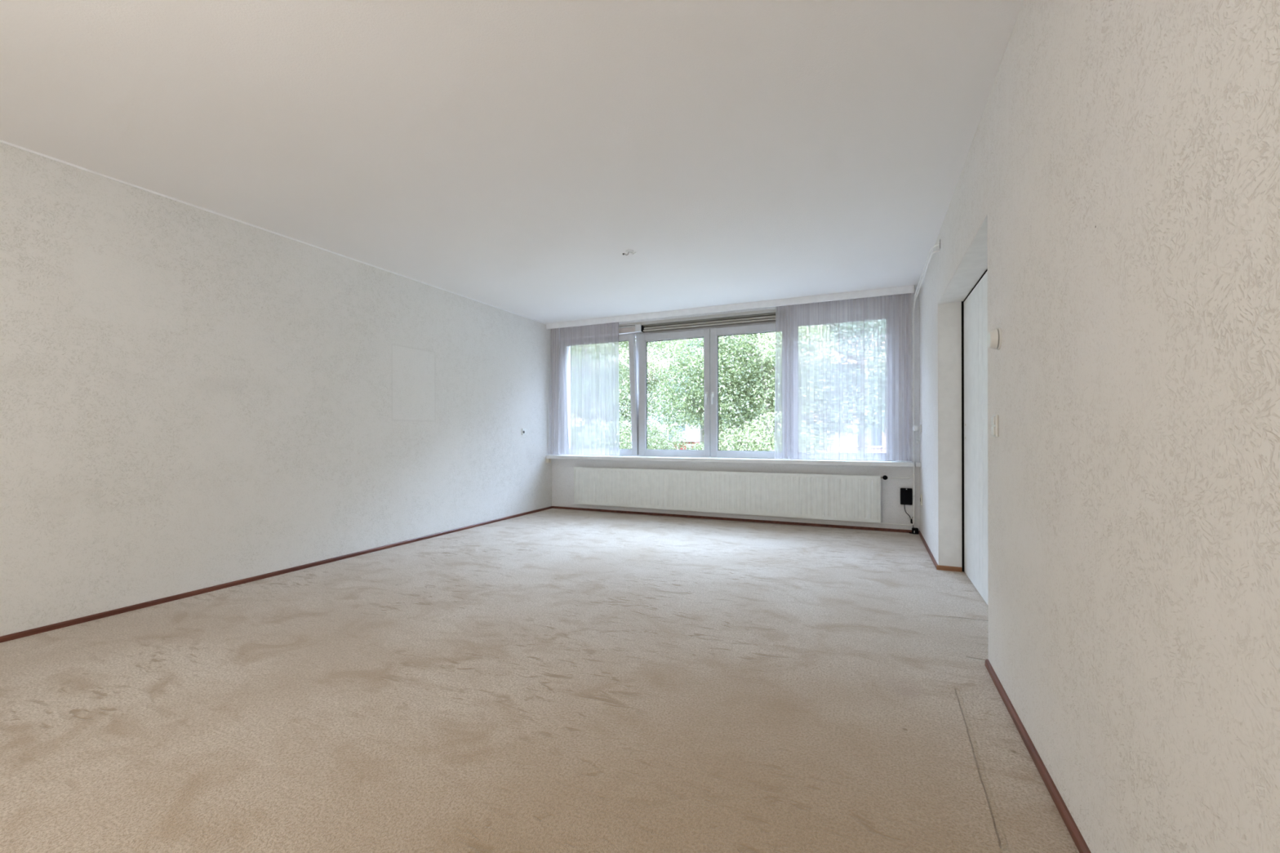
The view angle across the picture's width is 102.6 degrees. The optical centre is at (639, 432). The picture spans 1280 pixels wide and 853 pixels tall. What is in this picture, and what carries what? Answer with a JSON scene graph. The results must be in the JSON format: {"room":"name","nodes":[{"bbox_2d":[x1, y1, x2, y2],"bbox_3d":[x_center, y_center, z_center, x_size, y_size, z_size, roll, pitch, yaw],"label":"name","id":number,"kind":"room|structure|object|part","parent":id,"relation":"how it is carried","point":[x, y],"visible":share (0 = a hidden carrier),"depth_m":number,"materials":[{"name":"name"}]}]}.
{"room":"empty living room","nodes":[
{"label":"empty living room","id":0,"kind":"room"},
{"bbox_2d":[0,142,551,636],"bbox_3d":[-3.039,-0.138,3.512,0.200,2.750,8.957,0,0,24],"label":"wall","id":1,"kind":"structure","parent":0,"point":[192,398],"depth_m":3.52,"materials":[{"name":"paint"}]},
{"bbox_2d":[0,139,546,324],"bbox_3d":[-2.969,-1.507,3.424,0.006,0.012,8.457,0,0,24],"label":"bead","id":2,"kind":"object","parent":1,"relation":"attached to","point":[1,140],"visible":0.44,"depth_m":3.53,"materials":[{"name":"white paint"}]},
{"bbox_2d":[0,506,552,643],"bbox_3d":[-2.960,1.072,3.423,0.013,0.030,8.457,0,0,24],"label":"baseboard","id":3,"kind":"structure","parent":1,"relation":"attached to","point":[95,616],"depth_m":3.51,"materials":[{"name":"brown wood"}]},
{"bbox_2d":[521,428,526,435],"bbox_3d":[-1.513,-0.003,6.692,0.012,0.082,0.080,0,0,24],"label":"wall socket","id":4,"kind":"object","parent":1,"relation":"attached to","point":[523,430],"visible":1,"depth_m":6.68,"materials":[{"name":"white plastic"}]},
{"bbox_2d":[0,0,1023,323],"bbox_3d":[-0.612,-1.619,2.445,5.509,0.200,8.977,0,0,24],"label":"ceiling","id":5,"kind":"structure","parent":0,"point":[509,155],"depth_m":2.52,"materials":[{"name":"white paint"}]},
{"bbox_2d":[622,249,635,255],"bbox_3d":[-0.086,-1.503,4.307,0.109,0.035,0.075,0,0,24],"label":"outlet","id":6,"kind":"object","parent":5,"relation":"attached to","point":[628,251],"visible":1,"depth_m":4.30,"materials":[{"name":"white plastic"}]},
{"bbox_2d":[546,284,914,328],"bbox_3d":[0.773,-1.484,6.253,4.554,0.076,0.018,0,0,24],"label":"pelmet","id":7,"kind":"structure","parent":5,"relation":"attached to","point":[907,289],"depth_m":6.04,"materials":[{"name":"white paint"}]},
{"bbox_3d":[0.791,-1.515,6.284,4.522,0.015,0.030,0,0,24],"label":"rail","id":8,"kind":"object","parent":5,"relation":"attached to","visible":0},
{"bbox_2d":[548,322,619,455],"bbox_3d":[-0.779,-0.596,6.980,1.117,1.811,0.052,0,0,23],"label":"sheer curtain","id":9,"kind":"object","parent":8,"relation":"hanging from","point":[584,404],"visible":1,"depth_m":6.96,"materials":[{"name":"white fabric"}]},
{"bbox_2d":[773,293,911,461],"bbox_3d":[2.203,-0.602,5.661,1.415,1.813,0.057,0,0,24],"label":"sheer curtain","id":10,"kind":"object","parent":8,"relation":"hanging from","point":[842,376],"visible":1,"depth_m":5.64,"materials":[{"name":"white fabric"}]},
{"bbox_2d":[0,508,1079,852],"bbox_3d":[-0.666,1.156,2.308,5.509,0.150,8.677,0,0,24],"label":"floor","id":11,"kind":"structure","parent":0,"point":[551,680],"depth_m":2.01,"materials":[{"name":"beige carpet"}]},
{"bbox_2d":[908,527,918,534],"bbox_3d":[2.884,1.041,5.401,0.090,0.060,0.071,0,0,24],"label":"power adapter","id":12,"kind":"object","parent":11,"relation":"on","point":[914,531],"visible":1,"depth_m":5.37,"materials":[{"name":"black plastic"}]},
{"bbox_2d":[551,288,919,530],"bbox_3d":[0.913,-0.147,6.494,4.609,2.750,0.300,0,0,24],"label":"wall","id":13,"kind":"structure","parent":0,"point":[562,469],"depth_m":5.88,"materials":[{"name":"paint"}]},
{"bbox_2d":[576,333,639,456],"bbox_3d":[-0.572,-0.500,7.042,1.198,1.648,0.232,0,0,24],"label":"window","id":14,"kind":"structure","parent":13,"relation":"attached to","point":[633,347],"depth_m":6.79,"materials":[{"name":"white plastic"}]},
{"bbox_3d":[-0.580,-0.488,7.018,1.162,1.600,0.181,0,0,24],"label":"sash","id":15,"kind":"part","parent":14,"relation":"part of","materials":[{"name":"white plastic"}]},
{"bbox_2d":[618,324,642,334],"bbox_3d":[-0.506,-1.371,7.128,1.253,0.095,0.290,0,0,24],"label":"panel","id":16,"kind":"object","parent":13,"relation":"attached to","point":[637,328],"visible":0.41,"depth_m":6.83,"materials":[{"name":"beige paint"}]},
{"bbox_3d":[-0.535,-1.371,7.159,1.175,0.095,0.255,0,0,24],"label":"panel","id":17,"kind":"part","parent":16,"relation":"part of","materials":[{"name":"beige paint"}]},
{"bbox_3d":[0.031,-1.373,6.889,0.078,0.095,0.290,0,0,24],"label":"post","id":18,"kind":"part","parent":16,"relation":"part of","materials":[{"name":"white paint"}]},
{"bbox_2d":[618,308,775,326],"bbox_3d":[0.346,-1.433,6.752,3.115,0.045,0.285,0,0,24],"label":"lintel","id":19,"kind":"object","parent":13,"relation":"attached to","point":[766,311],"visible":0.29,"depth_m":6.40,"materials":[{"name":"beige paint"}]},
{"bbox_2d":[641,313,775,332],"bbox_3d":[0.921,-1.370,6.505,1.862,0.085,0.272,0,0,24],"label":"strip","id":20,"kind":"object","parent":19,"relation":"attached to","point":[771,317],"visible":0.64,"depth_m":6.41,"materials":[{"name":"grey metal"}]},
{"bbox_3d":[0.936,-1.370,6.537,1.862,0.085,0.200,0,0,24],"label":"plate","id":21,"kind":"part","parent":20,"relation":"part of","materials":[{"name":"grey metal"}]},
{"bbox_2d":[638,320,775,458],"bbox_3d":[0.878,-0.503,6.433,1.947,1.648,0.169,0,0,24],"label":"window","id":22,"kind":"structure","parent":13,"relation":"attached to","point":[698,332],"depth_m":6.62,"materials":[{"name":"white plastic"}]},
{"bbox_3d":[0.439,-0.488,6.630,0.975,1.610,0.065,0,0,24],"label":"sash","id":23,"kind":"part","parent":22,"relation":"part of","materials":[{"name":"white plastic"}]},
{"bbox_2d":[710,323,775,458],"bbox_3d":[1.319,-0.490,6.211,0.961,1.610,0.119,0,0,24],"label":"window","id":24,"kind":"structure","parent":22,"relation":"attached to","point":[715,333],"depth_m":6.37,"materials":[{"name":"white plastic"}]},
{"bbox_2d":[573,466,887,523],"bbox_3d":[0.882,0.721,6.280,3.880,0.511,0.116,0,0,24],"label":"radiator","id":25,"kind":"object","parent":13,"relation":"attached to","point":[852,498],"visible":1,"depth_m":6.11,"materials":[{"name":"white metal"}]},
{"bbox_2d":[552,506,911,533],"bbox_3d":[0.852,1.063,6.351,4.583,0.030,0.013,0,0,24],"label":"baseboard","id":26,"kind":"structure","parent":13,"relation":"attached to","point":[553,507],"depth_m":6.17,"materials":[{"name":"brown wood"}]},
{"bbox_2d":[546,454,920,466],"bbox_3d":[0.835,0.343,6.316,4.609,0.045,0.210,0,0,24],"label":"window sill","id":27,"kind":"structure","parent":13,"relation":"attached to","point":[826,462],"depth_m":6.04,"materials":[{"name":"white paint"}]},
{"bbox_2d":[546,458,551,462],"bbox_3d":[-1.281,0.399,7.162,0.051,0.057,0.058,0,0,24],"label":"junction box","id":28,"kind":"object","parent":27,"relation":"attached to","point":[548,460],"visible":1,"depth_m":7.14,"materials":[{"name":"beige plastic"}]},
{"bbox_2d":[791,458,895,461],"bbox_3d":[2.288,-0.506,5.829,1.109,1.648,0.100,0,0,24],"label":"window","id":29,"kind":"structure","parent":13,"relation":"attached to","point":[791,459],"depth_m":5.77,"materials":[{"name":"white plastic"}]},
{"bbox_2d":[900,488,913,528],"bbox_3d":[2.839,0.811,5.447,0.126,0.426,0.051,0,0,24],"label":"box","id":30,"kind":"object","parent":13,"relation":"attached to","point":[906,494],"visible":1,"depth_m":5.44,"materials":[{"name":"black plastic"}]},
{"bbox_2d":[919,0,1279,852],"bbox_3d":[1.357,-0.148,1.562,0.200,2.750,8.957,0,0,24],"label":"wall","id":31,"kind":"structure","parent":0,"point":[1122,164],"depth_m":1.04,"materials":[{"name":"paint"}]},
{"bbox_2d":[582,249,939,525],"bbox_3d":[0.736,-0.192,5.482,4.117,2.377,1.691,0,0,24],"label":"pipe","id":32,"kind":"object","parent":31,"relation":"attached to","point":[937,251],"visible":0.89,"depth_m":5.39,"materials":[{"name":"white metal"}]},
{"bbox_2d":[887,243,939,478],"bbox_3d":[2.577,-0.473,4.665,0.266,1.937,1.634,0,0,14],"label":"pipe","id":33,"kind":"object","parent":31,"relation":"attached to","point":[933,246],"visible":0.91,"depth_m":4.76,"materials":[{"name":"white metal"}]},
{"bbox_2d":[912,424,921,444],"bbox_3d":[2.849,0.027,5.268,0.077,0.208,0.080,0,0,24],"label":"wall socket","id":34,"kind":"object","parent":31,"relation":"attached to","point":[916,428],"visible":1,"depth_m":5.25,"materials":[{"name":"white plastic"}]},
{"bbox_2d":[920,493,922,505],"bbox_3d":[2.859,0.688,5.212,0.016,0.110,0.085,0,0,24],"label":"wall socket","id":35,"kind":"object","parent":31,"relation":"attached to","point":[921,495],"visible":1,"depth_m":5.17,"materials":[{"name":"beige plastic"}]},
{"bbox_2d":[918,530,937,568],"bbox_3d":[2.642,1.059,4.717,0.013,0.030,1.551,0,0,24],"label":"baseboard","id":36,"kind":"structure","parent":31,"relation":"attached to","point":[931,556],"depth_m":4.58,"materials":[{"name":"brown wood"}]},
{"bbox_2d":[936,564,962,572],"bbox_3d":[2.396,1.057,3.970,0.169,0.034,0.013,0,0,24],"label":"baseboard","id":37,"kind":"structure","parent":31,"relation":"attached to","point":[938,566],"depth_m":3.96,"materials":[{"name":"brown wood"}]},
{"bbox_2d":[937,216,987,568],"bbox_3d":[2.043,0.033,3.149,0.164,2.083,1.806,0,0,24],"label":"door frame","id":38,"kind":"structure","parent":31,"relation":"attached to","point":[974,264],"depth_m":3.96,"materials":[{"name":"paint"}]},
{"bbox_2d":[961,268,988,605],"bbox_3d":[2.100,0.035,3.038,0.047,2.076,1.949,0,0,24],"label":"door","id":39,"kind":"structure","parent":31,"relation":"in","point":[975,306],"depth_m":3.51,"materials":[{"name":"white paint"}]},
{"bbox_2d":[986,327,1001,350],"bbox_3d":[1.491,-0.391,2.155,0.040,0.092,0.092,0,0,24],"label":"thermostat","id":40,"kind":"object","parent":31,"relation":"attached to","point":[994,336],"visible":1,"depth_m":2.13,"materials":[{"name":"white plastic"}]},
{"bbox_2d":[991,414,998,436],"bbox_3d":[1.520,-0.027,2.197,0.016,0.094,0.070,0,0,24],"label":"light switch","id":41,"kind":"object","parent":31,"relation":"attached to","point":[994,419],"visible":1,"depth_m":2.18,"materials":[{"name":"white plastic"}]},
{"bbox_2d":[985,658,1091,852],"bbox_3d":[0.563,1.063,0.027,0.013,0.030,5.104,0,0,24],"label":"baseboard","id":42,"kind":"structure","parent":31,"relation":"attached to","point":[1073,828],"depth_m":1.60,"materials":[{"name":"brown wood"}]},
{"label":"outside","id":43,"kind":"structure","parent":0,"visible":0},
{"bbox_3d":[10.413,1.906,48.152,120.000,0.300,83.523,0,0,24],"label":"ground","id":44,"kind":"structure","parent":43,"visible":0},
{"bbox_2d":[618,343,631,448],"bbox_3d":[-1.783,-1.579,16.524,5.050,6.737,4.342,0,0,-19],"label":"tree","id":45,"kind":"object","parent":44,"relation":"on","point":[624,354],"visible":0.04,"depth_m":16.09,"materials":[{"name":"green plant"}]},
{"bbox_2d":[617,337,691,457],"bbox_3d":[-0.042,-1.596,14.845,3.284,6.765,3.842,0,0,24],"label":"tree","id":46,"kind":"object","parent":44,"relation":"on","point":[627,444],"visible":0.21,"depth_m":14.64,"materials":[{"name":"green plant"}]},
{"bbox_2d":[647,436,675,457],"bbox_3d":[0.378,0.987,17.878,2.018,1.740,1.915,0,0,24],"label":"shrub","id":47,"kind":"object","parent":44,"relation":"on","point":[647,437],"visible":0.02,"depth_m":17.66,"materials":[{"name":"green plant"}]},
{"bbox_2d":[671,431,699,449],"bbox_3d":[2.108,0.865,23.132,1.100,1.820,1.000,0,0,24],"label":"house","id":48,"kind":"structure","parent":44,"relation":"on","point":[692,437],"depth_m":22.71,"materials":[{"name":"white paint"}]},
{"bbox_3d":[2.108,1.105,23.132,1.000,1.340,0.900,0,0,24],"label":"rail","id":49,"kind":"part","parent":48,"relation":"part of","materials":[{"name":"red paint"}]},
{"bbox_2d":[619,358,764,456],"bbox_3d":[4.158,-1.980,38.628,9.900,7.500,8.600,0,0,24],"label":"house","id":50,"kind":"structure","parent":44,"relation":"on","point":[694,430],"depth_m":35.28,"materials":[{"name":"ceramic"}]},
{"bbox_3d":[2.538,0.174,34.962,1.240,1.240,0.020,0,0,24],"label":"pane","id":51,"kind":"part","parent":50,"relation":"part of","materials":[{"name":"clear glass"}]},
{"bbox_2d":[680,440,724,457],"bbox_3d":[1.983,1.060,16.189,1.770,1.601,1.695,0,0,24],"label":"shrub","id":52,"kind":"object","parent":44,"relation":"on","point":[700,447],"visible":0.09,"depth_m":16.02,"materials":[{"name":"green plant"}]},
{"bbox_2d":[647,336,765,445],"bbox_3d":[2.720,-2.084,20.942,5.532,7.727,6.177,0,0,-36],"label":"tree","id":53,"kind":"object","parent":44,"relation":"on","point":[701,430],"visible":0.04,"depth_m":20.35,"materials":[{"name":"green plant"}]},
{"bbox_2d":[647,333,775,449],"bbox_3d":[1.760,-1.117,12.976,3.598,5.796,3.154,0,0,24],"label":"tree","id":54,"kind":"object","parent":44,"relation":"on","point":[686,401],"visible":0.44,"depth_m":12.39,"materials":[{"name":"green plant"}]},
{"bbox_2d":[682,332,774,443],"bbox_3d":[4.645,-1.961,19.133,5.733,7.469,5.389,0,0,-17],"label":"tree","id":55,"kind":"object","parent":44,"relation":"on","point":[774,332],"visible":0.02,"depth_m":19.08,"materials":[{"name":"green plant"}]},
{"bbox_2d":[700,332,791,459],"bbox_3d":[3.066,-0.832,12.047,3.223,5.220,3.244,0,0,-39],"label":"tree","id":56,"kind":"object","parent":44,"relation":"on","point":[765,392],"visible":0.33,"depth_m":11.71,"materials":[{"name":"green plant"}]},
{"bbox_2d":[718,419,774,458],"bbox_3d":[2.365,0.798,11.632,2.002,2.138,1.902,0,0,24],"label":"shrub","id":57,"kind":"object","parent":44,"relation":"on","point":[731,431],"visible":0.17,"depth_m":11.29,"materials":[{"name":"green plant"}]}
]}

